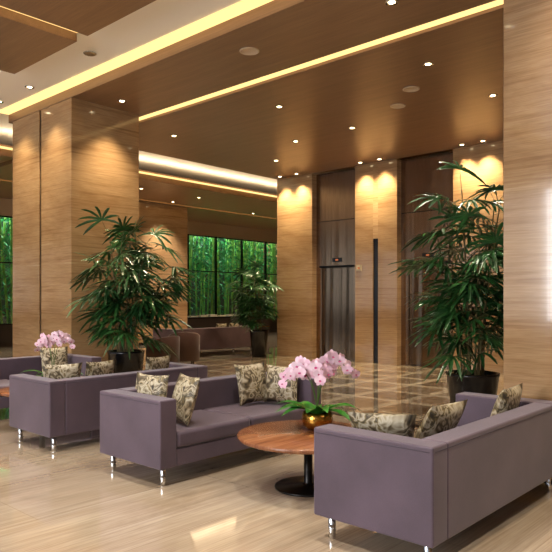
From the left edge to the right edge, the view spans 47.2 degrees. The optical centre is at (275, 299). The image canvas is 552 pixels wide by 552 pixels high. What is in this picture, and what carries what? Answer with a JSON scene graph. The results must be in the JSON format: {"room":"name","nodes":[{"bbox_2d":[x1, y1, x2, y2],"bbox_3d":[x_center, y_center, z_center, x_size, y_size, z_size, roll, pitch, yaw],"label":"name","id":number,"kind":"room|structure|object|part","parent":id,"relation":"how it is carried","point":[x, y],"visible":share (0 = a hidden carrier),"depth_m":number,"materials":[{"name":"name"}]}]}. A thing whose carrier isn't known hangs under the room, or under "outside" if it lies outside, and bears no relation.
{"room":"hotel lobby","nodes":[
{"label":"hotel lobby","id":0,"kind":"room"},
{"bbox_2d":[0,144,12,162],"bbox_3d":[-12.049,-3.375,12.093,5.900,0.250,11.700,0,0,42],"label":"ceiling panel","id":1,"kind":"object","parent":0,"point":[5,155],"depth_m":14.31,"materials":[{"name":"brown wood"}]},
{"bbox_2d":[0,7,76,73],"bbox_3d":[-6.228,-3.375,5.116,1.700,0.250,9.200,0,0,42],"label":"ceiling panel","id":2,"kind":"object","parent":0,"point":[25,40],"depth_m":7.92,"materials":[{"name":"brown wood"}]},
{"bbox_2d":[0,0,155,35],"bbox_3d":[-4.636,-3.375,3.671,2.100,0.250,9.200,0,0,42],"label":"ceiling panel","id":3,"kind":"object","parent":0,"point":[85,17],"depth_m":7.10,"materials":[{"name":"brown wood"}]},
{"bbox_2d":[0,0,241,109],"bbox_3d":[-0.198,-3.585,6.475,19.000,0.330,0.840,0,0,42],"label":"ceiling bulkhead","id":4,"kind":"object","parent":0,"point":[157,19],"depth_m":8.43,"materials":[{"name":"beige paint"}]},
{"bbox_2d":[83,51,96,55],"bbox_3d":[-2.580,-3.412,8.760,0.180,0.013,0.180,0,0,42],"label":"ceiling speaker","id":5,"kind":"object","parent":4,"relation":"in","point":[88,53],"depth_m":8.74},
{"bbox_2d":[107,349,144,372],"bbox_3d":[-2.379,1.150,10.023,0.580,0.700,0.580,0,0,42],"label":"pot","id":6,"kind":"object","parent":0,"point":[122,364],"depth_m":9.79,"materials":[{"name":"black ceramic"}]},
{"bbox_2d":[0,159,276,217],"bbox_3d":[-1.085,-3.375,21.858,2.800,0.250,17.100,0,0,42],"label":"ceiling","id":7,"kind":"structure","parent":0,"point":[156,188],"depth_m":19.85,"materials":[{"name":"brown wood"}]},
{"bbox_2d":[139,171,276,197],"bbox_3d":[-1.782,-3.410,18.829,0.221,0.020,5.579,0,0,42],"label":"recessed light","id":8,"kind":"object","parent":7,"relation":"in","point":[139,171],"depth_m":18.46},
{"bbox_2d":[0,113,276,194],"bbox_3d":[0.829,-3.825,12.216,25.200,0.150,29.200,0,0,42],"label":"ceiling","id":9,"kind":"structure","parent":0,"point":[148,161],"depth_m":18.44,"materials":[{"name":"white paint"}]},
{"bbox_2d":[0,146,12,149],"bbox_3d":[-6.037,-3.410,14.147,0.218,0.020,0.307,0,0,42],"label":"recessed light","id":10,"kind":"object","parent":9,"relation":"in","point":[7,148],"depth_m":14.18,"materials":[{"name":"yellow"}]},
{"bbox_2d":[0,6,76,32],"bbox_3d":[-5.506,-3.360,4.461,0.210,0.020,9.200,0,0,42],"label":"recessed light","id":11,"kind":"object","parent":9,"relation":"in","point":[0,6],"visible":0.2,"depth_m":7.52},
{"bbox_2d":[0,0,272,114],"bbox_3d":[1.103,-3.410,6.003,16.440,0.020,0.210,0,0,42],"label":"recessed light","id":12,"kind":"object","parent":9,"relation":"in","point":[241,7],"visible":1,"depth_m":8.61,"materials":[{"name":"yellow"}]},
{"bbox_2d":[0,179,276,230],"bbox_3d":[-3.343,-3.375,23.909,2.900,0.250,17.100,0,0,42],"label":"ceiling panel","id":13,"kind":"object","parent":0,"point":[198,214],"visible":0.22,"depth_m":24.60,"materials":[{"name":"brown wood"}]},
{"bbox_2d":[0,198,276,242],"bbox_3d":[-8.405,-3.300,20.604,0.150,1.200,29.200,0,0,42],"label":"wall header","id":14,"kind":"structure","parent":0,"point":[6,205],"depth_m":27.17,"materials":[{"name":"beige wood"}]},
{"bbox_2d":[0,215,276,243],"bbox_3d":[-8.454,-2.670,20.513,0.090,0.040,29.000,0,0,42],"label":"transom","id":15,"kind":"object","parent":14,"relation":"attached to","point":[0,215],"depth_m":27.20,"materials":[{"name":"black metal"}]},
{"bbox_2d":[0,317,276,346],"bbox_3d":[-8.405,1.150,20.604,0.150,0.700,29.200,0,0,42],"label":"wall","id":16,"kind":"structure","parent":0,"point":[6,331],"depth_m":20.29,"materials":[{"name":"black wood"}]},
{"bbox_2d":[187,234,188,315],"bbox_3d":[-3.613,-0.950,25.843,0.100,3.500,0.060,0,0,42],"label":"mullion","id":17,"kind":"object","parent":16,"relation":"on","point":[188,234],"visible":0.5,"depth_m":25.81,"materials":[{"name":"black metal"}]},
{"bbox_2d":[214,237,216,313],"bbox_3d":[-2.571,-0.950,26.990,0.100,3.500,0.060,0,0,42],"label":"mullion","id":18,"kind":"object","parent":16,"relation":"on","point":[215,239],"visible":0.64,"depth_m":26.96,"materials":[{"name":"black metal"}]},
{"bbox_2d":[240,239,242,312],"bbox_3d":[-1.528,-0.950,28.137,0.100,3.500,0.060,0,0,42],"label":"mullion","id":19,"kind":"object","parent":16,"relation":"on","point":[241,241],"visible":0.64,"depth_m":28.10,"materials":[{"name":"black metal"}]},
{"bbox_2d":[264,242,266,305],"bbox_3d":[-0.486,-0.950,29.285,0.100,3.500,0.060,0,0,42],"label":"mullion","id":20,"kind":"object","parent":16,"relation":"on","point":[265,244],"visible":0.57,"depth_m":29.26,"materials":[{"name":"black metal"}]},
{"bbox_2d":[0,347,503,424],"bbox_3d":[2.350,1.508,11.139,21.500,0.023,6.150,0,0,42],"label":"floor","id":21,"kind":"structure","parent":0,"point":[379,388],"depth_m":11.33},
{"bbox_2d":[146,336,179,362],"bbox_3d":[-2.289,1.110,12.828,0.642,0.780,0.739,0,0,31],"label":"armchair","id":22,"kind":"object","parent":21,"relation":"on","point":[172,341],"visible":0.48,"depth_m":12.57,"materials":[{"name":"brown leather"}]},
{"bbox_2d":[169,332,199,363],"bbox_3d":[-2.104,1.110,14.452,0.739,0.780,0.642,0,0,-13],"label":"armchair","id":23,"kind":"object","parent":21,"relation":"on","point":[189,341],"visible":0.65,"depth_m":14.18,"materials":[{"name":"brown leather"}]},
{"bbox_2d":[153,325,253,350],"bbox_3d":[-1.946,1.130,17.641,0.908,0.740,3.005,0,0,42],"label":"sofa","id":24,"kind":"object","parent":21,"relation":"on","point":[216,337],"visible":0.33,"depth_m":17.40,"materials":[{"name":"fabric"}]},
{"bbox_3d":[-2.896,1.055,16.593,0.900,0.590,0.170,0,0,42],"label":"arm","id":25,"kind":"part","parent":24,"relation":"part of","materials":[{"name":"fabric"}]},
{"bbox_3d":[-1.674,1.055,17.395,0.170,0.590,2.658,0,0,42],"label":"backrest","id":26,"kind":"part","parent":24,"relation":"part of","materials":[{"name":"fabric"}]},
{"bbox_2d":[216,323,226,326],"bbox_3d":[-1.568,0.853,17.906,0.168,0.397,0.410,0,0,42],"label":"throw pillow","id":27,"kind":"object","parent":24,"relation":"on","point":[225,324],"visible":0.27,"depth_m":17.82,"materials":[{"name":"fabric"}]},
{"bbox_2d":[227,259,283,356],"bbox_3d":[-0.612,0.215,16.715,1.327,2.569,1.762,0,0,-30],"label":"potted palm","id":28,"kind":"object","parent":21,"relation":"on","point":[258,338],"visible":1,"depth_m":16.59,"materials":[{"name":"green plant"}]},
{"bbox_2d":[277,174,316,357],"bbox_3d":[0.646,-0.875,16.826,1.210,4.750,0.500,0,0,42],"label":"pilaster","id":29,"kind":"object","parent":21,"relation":"on","point":[297,195],"visible":0.79,"depth_m":16.57,"materials":[{"name":"wood"}]},
{"bbox_2d":[316,168,354,360],"bbox_3d":[1.526,-0.870,15.899,1.334,4.740,0.290,0,0,42],"label":"elevator","id":30,"kind":"object","parent":21,"relation":"on","point":[335,222],"visible":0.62,"depth_m":15.98,"materials":[{"name":"brown metal"}]},
{"bbox_3d":[1.424,0.315,16.161,0.496,2.370,0.040,0,0,42],"label":"door","id":31,"kind":"part","parent":30,"relation":"part of","materials":[{"name":"metal"}]},
{"bbox_3d":[1.577,-2.055,15.954,1.334,2.370,0.100,0,0,42],"label":"header panel","id":32,"kind":"part","parent":30,"relation":"part of","materials":[{"name":"brown metal"}]},
{"bbox_3d":[1.797,0.315,15.822,0.496,2.370,0.040,0,0,42],"label":"door","id":33,"kind":"part","parent":30,"relation":"part of","materials":[{"name":"metal"}]},
{"bbox_2d":[355,159,400,364],"bbox_3d":[2.519,-0.875,15.125,1.170,4.750,0.500,0,0,42],"label":"pilaster","id":34,"kind":"object","parent":21,"relation":"on","point":[378,184],"visible":0.96,"depth_m":14.90,"materials":[{"name":"wood"}]},
{"bbox_2d":[356,265,361,270],"bbox_3d":[1.998,-0.770,15.243,0.140,0.140,0.024,0,0,42],"label":"panel","id":35,"kind":"object","parent":34,"relation":"attached to","point":[358,267],"visible":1,"depth_m":15.23,"materials":[{"name":"beige plastic"}]},
{"bbox_3d":[2.513,0.025,15.118,0.140,2.950,0.420,0,0,42],"label":"slot panel","id":36,"kind":"part","parent":34,"relation":"part of","materials":[{"name":"black metal"}]},
{"bbox_2d":[401,152,452,368],"bbox_3d":[3.403,-0.870,14.194,1.384,4.740,0.290,0,0,42],"label":"elevator","id":37,"kind":"object","parent":21,"relation":"on","point":[420,176],"visible":0.59,"depth_m":14.39,"materials":[{"name":"brown wood"}]},
{"bbox_3d":[3.300,0.315,14.456,0.496,2.370,0.040,0,0,42],"label":"door","id":38,"kind":"part","parent":37,"relation":"part of","materials":[{"name":"metal"}]},
{"bbox_3d":[3.389,1.495,14.180,1.000,0.010,0.250,0,0,42],"label":"sill","id":39,"kind":"part","parent":37,"relation":"part of","materials":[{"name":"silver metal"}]},
{"bbox_3d":[3.453,-2.055,14.250,1.384,2.370,0.100,0,0,42],"label":"header panel","id":40,"kind":"part","parent":37,"relation":"part of","materials":[{"name":"brown metal"}]},
{"bbox_3d":[3.674,0.315,14.118,0.496,2.370,0.040,0,0,42],"label":"door","id":41,"kind":"part","parent":37,"relation":"part of","materials":[{"name":"metal"}]},
{"bbox_2d":[388,161,503,402],"bbox_3d":[2.517,-0.184,8.044,1.948,3.369,1.967,0,0,45],"label":"potted palm","id":42,"kind":"object","parent":21,"relation":"on","point":[448,313],"visible":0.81,"depth_m":7.82,"materials":[{"name":"green plant"}]},
{"bbox_2d":[453,141,503,372],"bbox_3d":[4.388,-0.875,13.428,1.100,4.750,0.500,0,0,42],"label":"pilaster","id":43,"kind":"object","parent":21,"relation":"on","point":[486,160],"visible":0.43,"depth_m":13.18,"materials":[{"name":"wood"}]},
{"bbox_2d":[9,0,495,123],"bbox_3d":[1.641,-3.375,6.595,16.440,0.250,1.390,0,0,42],"label":"ceiling","id":44,"kind":"structure","parent":0,"point":[286,34],"depth_m":8.17,"materials":[{"name":"brown wood"}]},
{"bbox_2d":[239,47,258,54],"bbox_3d":[-0.346,-3.242,8.245,0.260,0.013,0.260,0,0,42],"label":"ceiling speaker","id":45,"kind":"object","parent":44,"relation":"in","point":[246,50],"depth_m":8.24},
{"bbox_2d":[139,0,503,120],"bbox_3d":[2.182,-3.300,7.191,16.440,0.020,0.220,0,0,42],"label":"recessed light","id":46,"kind":"object","parent":44,"relation":"in","point":[497,2],"visible":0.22,"depth_m":8.42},
{"bbox_2d":[385,0,398,5],"bbox_3d":[1.262,-3.244,6.892,0.150,0.009,0.150,0,0,42],"label":"recessed light","id":47,"kind":"object","parent":44,"relation":"in","point":[388,2],"depth_m":6.89,"materials":[{"name":"white"}]},
{"bbox_2d":[250,330,267,356],"bbox_3d":[-0.451,1.150,16.756,0.500,0.700,0.500,0,0,42],"label":"pot","id":48,"kind":"object","parent":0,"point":[258,338],"depth_m":16.57,"materials":[{"name":"black ceramic"}]},
{"bbox_2d":[254,242,276,314],"bbox_3d":[3.176,-1.200,29.673,12.800,5.400,0.200,0,0,42],"label":"wall","id":49,"kind":"structure","parent":0,"point":[255,242],"depth_m":32.73,"materials":[{"name":"plant"}]},
{"bbox_2d":[0,262,276,274],"bbox_3d":[-8.454,-1.200,20.513,0.090,0.040,29.000,0,0,42],"label":"transom","id":50,"kind":"object","parent":49,"relation":"attached to","point":[0,262],"depth_m":26.69,"materials":[{"name":"black metal"}]},
{"bbox_2d":[0,332,551,551],"bbox_3d":[-0.577,1.600,13.494,29.000,0.200,29.200,0,0,42],"label":"floor","id":51,"kind":"structure","parent":0,"point":[68,498],"depth_m":4.55,"materials":[{"name":"stone"}]},
{"bbox_2d":[0,387,8,396],"bbox_3d":[-2.823,1.285,7.630,1.000,0.430,1.000,0,0,42],"label":"coffee table","id":52,"kind":"object","parent":51,"relation":"on","point":[4,392],"visible":0.09,"depth_m":7.31,"materials":[{"name":"brown wood"}]},
{"bbox_2d":[21,330,83,376],"bbox_3d":[-2.681,0.716,7.723,0.728,0.706,0.690,0,0,18],"label":"potted orchid","id":53,"kind":"object","parent":52,"relation":"on","point":[58,337],"visible":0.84,"depth_m":7.68,"materials":[{"name":"pink plant"}]},
{"bbox_2d":[40,111,40,354],"bbox_3d":[-3.605,-0.930,11.313,2.010,4.860,1.260,0,0,42],"label":"trim strip","id":54,"kind":"object","parent":51,"relation":"on","point":[40,111],"visible":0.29,"depth_m":10.86,"materials":[{"name":"brown wood"}]},
{"bbox_2d":[13,111,39,356],"bbox_3d":[-3.998,-0.980,11.669,0.990,4.760,1.300,0,0,42],"label":"column","id":55,"kind":"structure","parent":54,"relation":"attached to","point":[26,130],"depth_m":11.14,"materials":[{"name":"wood"}]},
{"bbox_2d":[41,98,138,361],"bbox_3d":[-3.213,-0.980,10.957,0.990,4.760,1.300,0,0,42],"label":"column","id":56,"kind":"structure","parent":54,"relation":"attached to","point":[90,151],"depth_m":10.47,"materials":[{"name":"wood"}]},
{"bbox_2d":[0,354,100,408],"bbox_3d":[-3.461,1.150,8.413,0.878,0.700,2.065,0,0,42],"label":"sofa","id":57,"kind":"object","parent":51,"relation":"on","point":[13,365],"visible":0.16,"depth_m":8.77,"materials":[{"name":"fabric"}]},
{"bbox_2d":[0,379,8,396],"bbox_3d":[-3.686,1.139,8.036,0.703,0.138,0.854,0,0,42],"label":"seat cushion","id":58,"kind":"object","parent":57,"relation":"on","point":[4,383],"depth_m":8.10,"materials":[{"name":"fabric"}]},
{"bbox_3d":[-3.401,1.280,8.358,0.694,0.140,1.718,0,0,42],"label":"seat","id":59,"kind":"part","parent":57,"relation":"part of","materials":[{"name":"fabric"}]},
{"bbox_3d":[-3.721,1.075,8.649,0.170,0.550,1.718,0,0,42],"label":"backrest","id":60,"kind":"part","parent":57,"relation":"part of","materials":[{"name":"fabric"}]},
{"bbox_2d":[40,346,67,371],"bbox_3d":[-3.118,0.863,8.912,0.412,0.397,0.168,0,0,-41],"label":"throw pillow","id":61,"kind":"object","parent":57,"relation":"on","point":[61,358],"visible":0.57,"depth_m":8.87,"materials":[{"name":"fabric"}]},
{"bbox_3d":[-2.827,1.075,9.113,0.870,0.550,0.170,0,0,42],"label":"arm","id":62,"kind":"part","parent":57,"relation":"part of","materials":[{"name":"fabric"}]},
{"bbox_2d":[9,362,207,450],"bbox_3d":[-1.842,1.150,7.225,0.878,0.700,2.065,0,0,42],"label":"sofa","id":63,"kind":"object","parent":51,"relation":"on","point":[51,408],"visible":0.52,"depth_m":6.46,"materials":[{"name":"fabric"}]},
{"bbox_3d":[-2.736,1.424,6.767,0.048,0.152,0.048,0,0,42],"label":"leg","id":64,"kind":"part","parent":63,"relation":"part of","materials":[{"name":"silver metal"}]},
{"bbox_3d":[-2.476,1.075,6.525,0.870,0.550,0.170,0,0,42],"label":"arm","id":65,"kind":"part","parent":63,"relation":"part of","materials":[{"name":"fabric"}]},
{"bbox_3d":[-2.210,1.424,6.290,0.048,0.152,0.048,0,0,42],"label":"leg","id":66,"kind":"part","parent":63,"relation":"part of","materials":[{"name":"silver metal"}]},
{"bbox_2d":[42,362,82,378],"bbox_3d":[-2.260,0.863,6.673,0.410,0.402,0.159,0,0,-28],"label":"throw pillow","id":67,"kind":"object","parent":63,"relation":"on","point":[68,370],"visible":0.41,"depth_m":6.61,"materials":[{"name":"fabric"}]},
{"bbox_2d":[85,359,114,375],"bbox_3d":[-1.956,0.863,6.978,0.159,0.402,0.411,0,0,34],"label":"throw pillow","id":68,"kind":"object","parent":63,"relation":"on","point":[105,367],"visible":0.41,"depth_m":6.90,"materials":[{"name":"fabric"}]},
{"bbox_3d":[-1.582,1.075,6.989,0.170,0.550,1.718,0,0,42],"label":"backrest","id":69,"kind":"part","parent":63,"relation":"part of","materials":[{"name":"fabric"}]},
{"bbox_2d":[145,355,170,369],"bbox_3d":[-1.424,0.863,7.535,0.160,0.402,0.414,0,0,35],"label":"throw pillow","id":70,"kind":"object","parent":63,"relation":"on","point":[152,363],"visible":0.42,"depth_m":7.45,"materials":[{"name":"fabric"}]},
{"bbox_3d":[-1.205,1.075,7.924,0.870,0.550,0.170,0,0,42],"label":"arm","id":71,"kind":"part","parent":63,"relation":"part of","materials":[{"name":"fabric"}]},
{"bbox_2d":[0,218,250,323],"bbox_3d":[-11.051,-1.150,23.008,0.500,5.300,29.200,0,0,42],"label":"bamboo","id":72,"kind":"object","parent":51,"relation":"on","point":[193,313],"visible":0.02,"depth_m":30.73,"materials":[{"name":"green plant"}]},
{"bbox_2d":[65,206,200,372],"bbox_3d":[-2.165,0.061,9.962,2.275,2.878,1.858,0,0,-42],"label":"potted palm","id":73,"kind":"object","parent":51,"relation":"on","point":[137,276],"visible":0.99,"depth_m":9.76,"materials":[{"name":"green plant"}]},
{"bbox_2d":[0,217,276,323],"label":"window","id":74,"kind":"structure","parent":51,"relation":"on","point":[249,252],"depth_m":28.44,"materials":[{"name":"glass"}]},
{"bbox_2d":[100,372,320,485],"bbox_3d":[-0.544,1.150,6.047,0.878,0.700,2.065,0,0,42],"label":"sofa","id":75,"kind":"object","parent":51,"relation":"on","point":[139,428],"visible":0.65,"depth_m":5.42,"materials":[{"name":"fabric"}]},
{"bbox_3d":[-1.440,1.424,5.591,0.048,0.152,0.048,0,0,42],"label":"leg","id":76,"kind":"part","parent":75,"relation":"part of","materials":[{"name":"silver metal"}]},
{"bbox_3d":[-1.181,1.075,5.348,0.870,0.550,0.170,0,0,42],"label":"arm","id":77,"kind":"part","parent":75,"relation":"part of","materials":[{"name":"fabric"}]},
{"bbox_2d":[135,372,168,396],"bbox_3d":[-1.120,0.860,5.638,0.410,0.406,0.150,0,0,35],"label":"throw pillow","id":78,"kind":"object","parent":75,"relation":"on","point":[145,384],"visible":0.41,"depth_m":5.57,"materials":[{"name":"fabric"}]},
{"bbox_3d":[-0.915,1.424,5.113,0.048,0.152,0.048,0,0,42],"label":"leg","id":79,"kind":"part","parent":75,"relation":"part of","materials":[{"name":"silver metal"}]},
{"bbox_3d":[-0.804,1.075,6.283,0.170,0.550,1.718,0,0,42],"label":"backrest","id":80,"kind":"part","parent":75,"relation":"part of","materials":[{"name":"fabric"}]},
{"bbox_2d":[172,373,199,425],"bbox_3d":[-0.803,0.858,5.511,0.176,0.404,0.420,0,0,-32],"label":"throw pillow","id":81,"kind":"object","parent":75,"relation":"on","point":[185,392],"visible":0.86,"depth_m":5.38,"materials":[{"name":"fabric"}]},
{"bbox_2d":[176,410,249,447],"bbox_3d":[-0.769,1.139,5.670,0.703,0.138,0.854,0,0,42],"label":"seat cushion","id":82,"kind":"object","parent":75,"relation":"on","point":[205,427],"depth_m":5.48,"materials":[{"name":"fabric"}]},
{"bbox_3d":[-0.484,1.280,5.992,0.694,0.140,1.718,0,0,42],"label":"seat","id":83,"kind":"part","parent":75,"relation":"part of","materials":[{"name":"fabric"}]},
{"bbox_2d":[234,362,266,405],"bbox_3d":[-0.242,0.858,6.515,0.422,0.410,0.164,0,0,-42],"label":"throw pillow","id":84,"kind":"object","parent":75,"relation":"on","point":[251,379],"visible":0.94,"depth_m":6.43,"materials":[{"name":"fabric"}]},
{"bbox_2d":[204,401,304,425],"bbox_3d":[-0.191,1.139,6.307,0.703,0.138,0.854,0,0,42],"label":"seat cushion","id":85,"kind":"object","parent":75,"relation":"on","point":[258,412],"depth_m":6.18,"materials":[{"name":"fabric"}]},
{"bbox_2d":[264,364,297,402],"bbox_3d":[0.057,0.863,6.473,0.390,0.385,0.151,0,0,28],"label":"throw pillow","id":86,"kind":"object","parent":75,"relation":"on","point":[273,392],"visible":0.74,"depth_m":6.43,"materials":[{"name":"fabric"}]},
{"bbox_3d":[0.090,1.075,6.747,0.870,0.550,0.170,0,0,42],"label":"arm","id":87,"kind":"part","parent":75,"relation":"part of","materials":[{"name":"fabric"}]},
{"bbox_2d":[187,316,268,334],"bbox_3d":[-2.224,1.080,25.662,0.600,0.840,5.400,0,0,42],"label":"wall","id":88,"kind":"structure","parent":51,"relation":"on","point":[194,322],"depth_m":25.01,"materials":[{"name":"black wood"}]},
{"bbox_2d":[187,314,235,316],"bbox_3d":[-2.409,0.620,25.458,0.260,0.080,2.850,0,0,42],"label":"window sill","id":89,"kind":"structure","parent":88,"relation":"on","point":[207,315],"depth_m":25.14,"materials":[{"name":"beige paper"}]},
{"bbox_2d":[237,420,351,496],"bbox_3d":[0.259,1.285,5.074,1.140,0.430,1.140,0,0,42],"label":"coffee table","id":90,"kind":"object","parent":51,"relation":"on","point":[288,436],"visible":0.62,"depth_m":4.99,"materials":[{"name":"brown wood"}]},
{"bbox_2d":[276,349,359,429],"bbox_3d":[0.348,0.739,5.276,0.704,0.660,0.690,0,0,21],"label":"potted orchid","id":91,"kind":"object","parent":90,"relation":"on","point":[325,367],"visible":0.98,"depth_m":5.17,"materials":[{"name":"pink plant"}]},
{"bbox_3d":[0.342,0.999,5.255,0.260,0.140,0.260,0,0,42],"label":"pot","id":92,"kind":"part","parent":91,"relation":"part of","materials":[{"name":"gold metal"}]},
{"bbox_2d":[332,412,419,427],"bbox_3d":[0.238,1.508,8.815,21.500,0.023,0.130,0,0,42],"label":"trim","id":93,"kind":"structure","parent":51,"relation":"on","point":[333,413],"depth_m":8.26,"materials":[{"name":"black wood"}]},
{"bbox_2d":[314,392,551,551],"bbox_3d":[1.246,1.150,4.475,0.838,0.700,2.105,0,0,42],"label":"sofa","id":94,"kind":"object","parent":51,"relation":"on","point":[426,491],"visible":0.98,"depth_m":3.78,"materials":[{"name":"fabric"}]},
{"bbox_3d":[0.353,1.424,3.988,0.048,0.152,0.048,0,0,42],"label":"leg","id":95,"kind":"part","parent":94,"relation":"part of","materials":[{"name":"silver metal"}]},
{"bbox_3d":[0.598,1.075,3.760,0.830,0.550,0.170,0,0,42],"label":"arm","id":96,"kind":"part","parent":94,"relation":"part of","materials":[{"name":"fabric"}]},
{"bbox_2d":[348,412,416,437],"bbox_3d":[0.695,0.885,4.097,0.430,0.350,0.261,0,0,14],"label":"throw pillow","id":97,"kind":"object","parent":94,"relation":"on","point":[397,424],"visible":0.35,"depth_m":3.98,"materials":[{"name":"fabric"}]},
{"bbox_3d":[0.850,1.424,3.538,0.048,0.152,0.048,0,0,42],"label":"leg","id":98,"kind":"part","parent":94,"relation":"part of","materials":[{"name":"silver metal"}]},
{"bbox_2d":[414,399,467,438],"bbox_3d":[1.078,0.868,4.236,0.441,0.386,0.234,0,0,-43],"label":"throw pillow","id":99,"kind":"object","parent":94,"relation":"on","point":[441,418],"visible":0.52,"depth_m":4.10,"materials":[{"name":"fabric"}]},
{"bbox_3d":[1.491,1.075,4.252,0.170,0.550,1.758,0,0,42],"label":"backrest","id":100,"kind":"part","parent":94,"relation":"part of","materials":[{"name":"fabric"}]},
{"bbox_3d":[1.896,1.075,5.188,0.830,0.550,0.170,0,0,42],"label":"arm","id":101,"kind":"part","parent":94,"relation":"part of","materials":[{"name":"fabric"}]},
{"bbox_2d":[491,383,522,415],"bbox_3d":[1.762,0.858,4.870,0.186,0.408,0.432,0,0,37],"label":"throw pillow","id":102,"kind":"object","parent":94,"relation":"on","point":[508,399],"visible":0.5,"depth_m":4.73,"materials":[{"name":"fabric"}]},
{"bbox_3d":[2.140,1.424,4.959,0.048,0.152,0.048,0,0,42],"label":"leg","id":103,"kind":"part","parent":94,"relation":"part of","materials":[{"name":"silver metal"}]},
{"bbox_3d":[-4.412,-0.875,21.840,1.260,4.750,2.360,0,0,42],"label":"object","id":104,"kind":"object","parent":51,"relation":"on","visible":0},
{"bbox_2d":[139,201,186,342],"bbox_3d":[-4.412,-0.925,21.840,1.300,4.650,2.400,0,0,42],"label":"cladding","id":105,"kind":"object","parent":104,"relation":"attached to","point":[173,218],"visible":0.29,"depth_m":21.67,"materials":[{"name":"wood"}]},
{"bbox_2d":[139,4,503,178],"bbox_3d":[4.186,-3.375,9.397,16.440,0.250,5.740,0,0,42],"label":"ceiling","id":106,"kind":"structure","parent":0,"point":[242,129],"depth_m":10.96,"materials":[{"name":"brown wood"}]},
{"bbox_2d":[390,103,405,108],"bbox_3d":[2.041,-3.242,10.575,0.260,0.013,0.260,0,0,42],"label":"ceiling speaker","id":107,"kind":"object","parent":106,"relation":"in","point":[395,106],"depth_m":10.58},
{"bbox_2d":[403,86,419,91],"bbox_3d":[2.081,-3.242,9.728,0.260,0.013,0.260,0,0,42],"label":"ceiling speaker","id":108,"kind":"object","parent":106,"relation":"in","point":[410,88],"depth_m":9.73},
{"bbox_2d":[423,62,433,66],"bbox_3d":[2.095,-3.244,8.702,0.150,0.009,0.150,0,0,42],"label":"recessed light","id":109,"kind":"object","parent":106,"relation":"in","point":[426,64],"depth_m":8.70,"materials":[{"name":"white"}]},
{"bbox_2d":[312,140,503,174],"bbox_3d":[6.601,-1.125,11.877,16.200,5.250,0.140,0,0,42],"label":"wall","id":110,"kind":"structure","parent":0,"point":[451,150],"depth_m":14.93,"materials":[{"name":"wood"}]},
{"bbox_2d":[446,370,499,402],"bbox_3d":[2.496,1.210,8.027,0.660,0.580,0.660,0,0,42],"label":"pot","id":111,"kind":"object","parent":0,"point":[482,381],"depth_m":7.79,"materials":[{"name":"black ceramic"}]},
{"bbox_3d":[3.138,-0.930,5.188,2.010,4.860,1.260,0,0,42],"label":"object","id":112,"kind":"object","parent":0,"visible":0},
{"bbox_2d":[504,0,551,400],"bbox_3d":[2.746,-0.980,5.544,0.990,4.760,1.300,0,0,42],"label":"column","id":113,"kind":"structure","parent":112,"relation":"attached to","point":[527,23],"depth_m":5.25,"materials":[{"name":"wood"}]}
]}

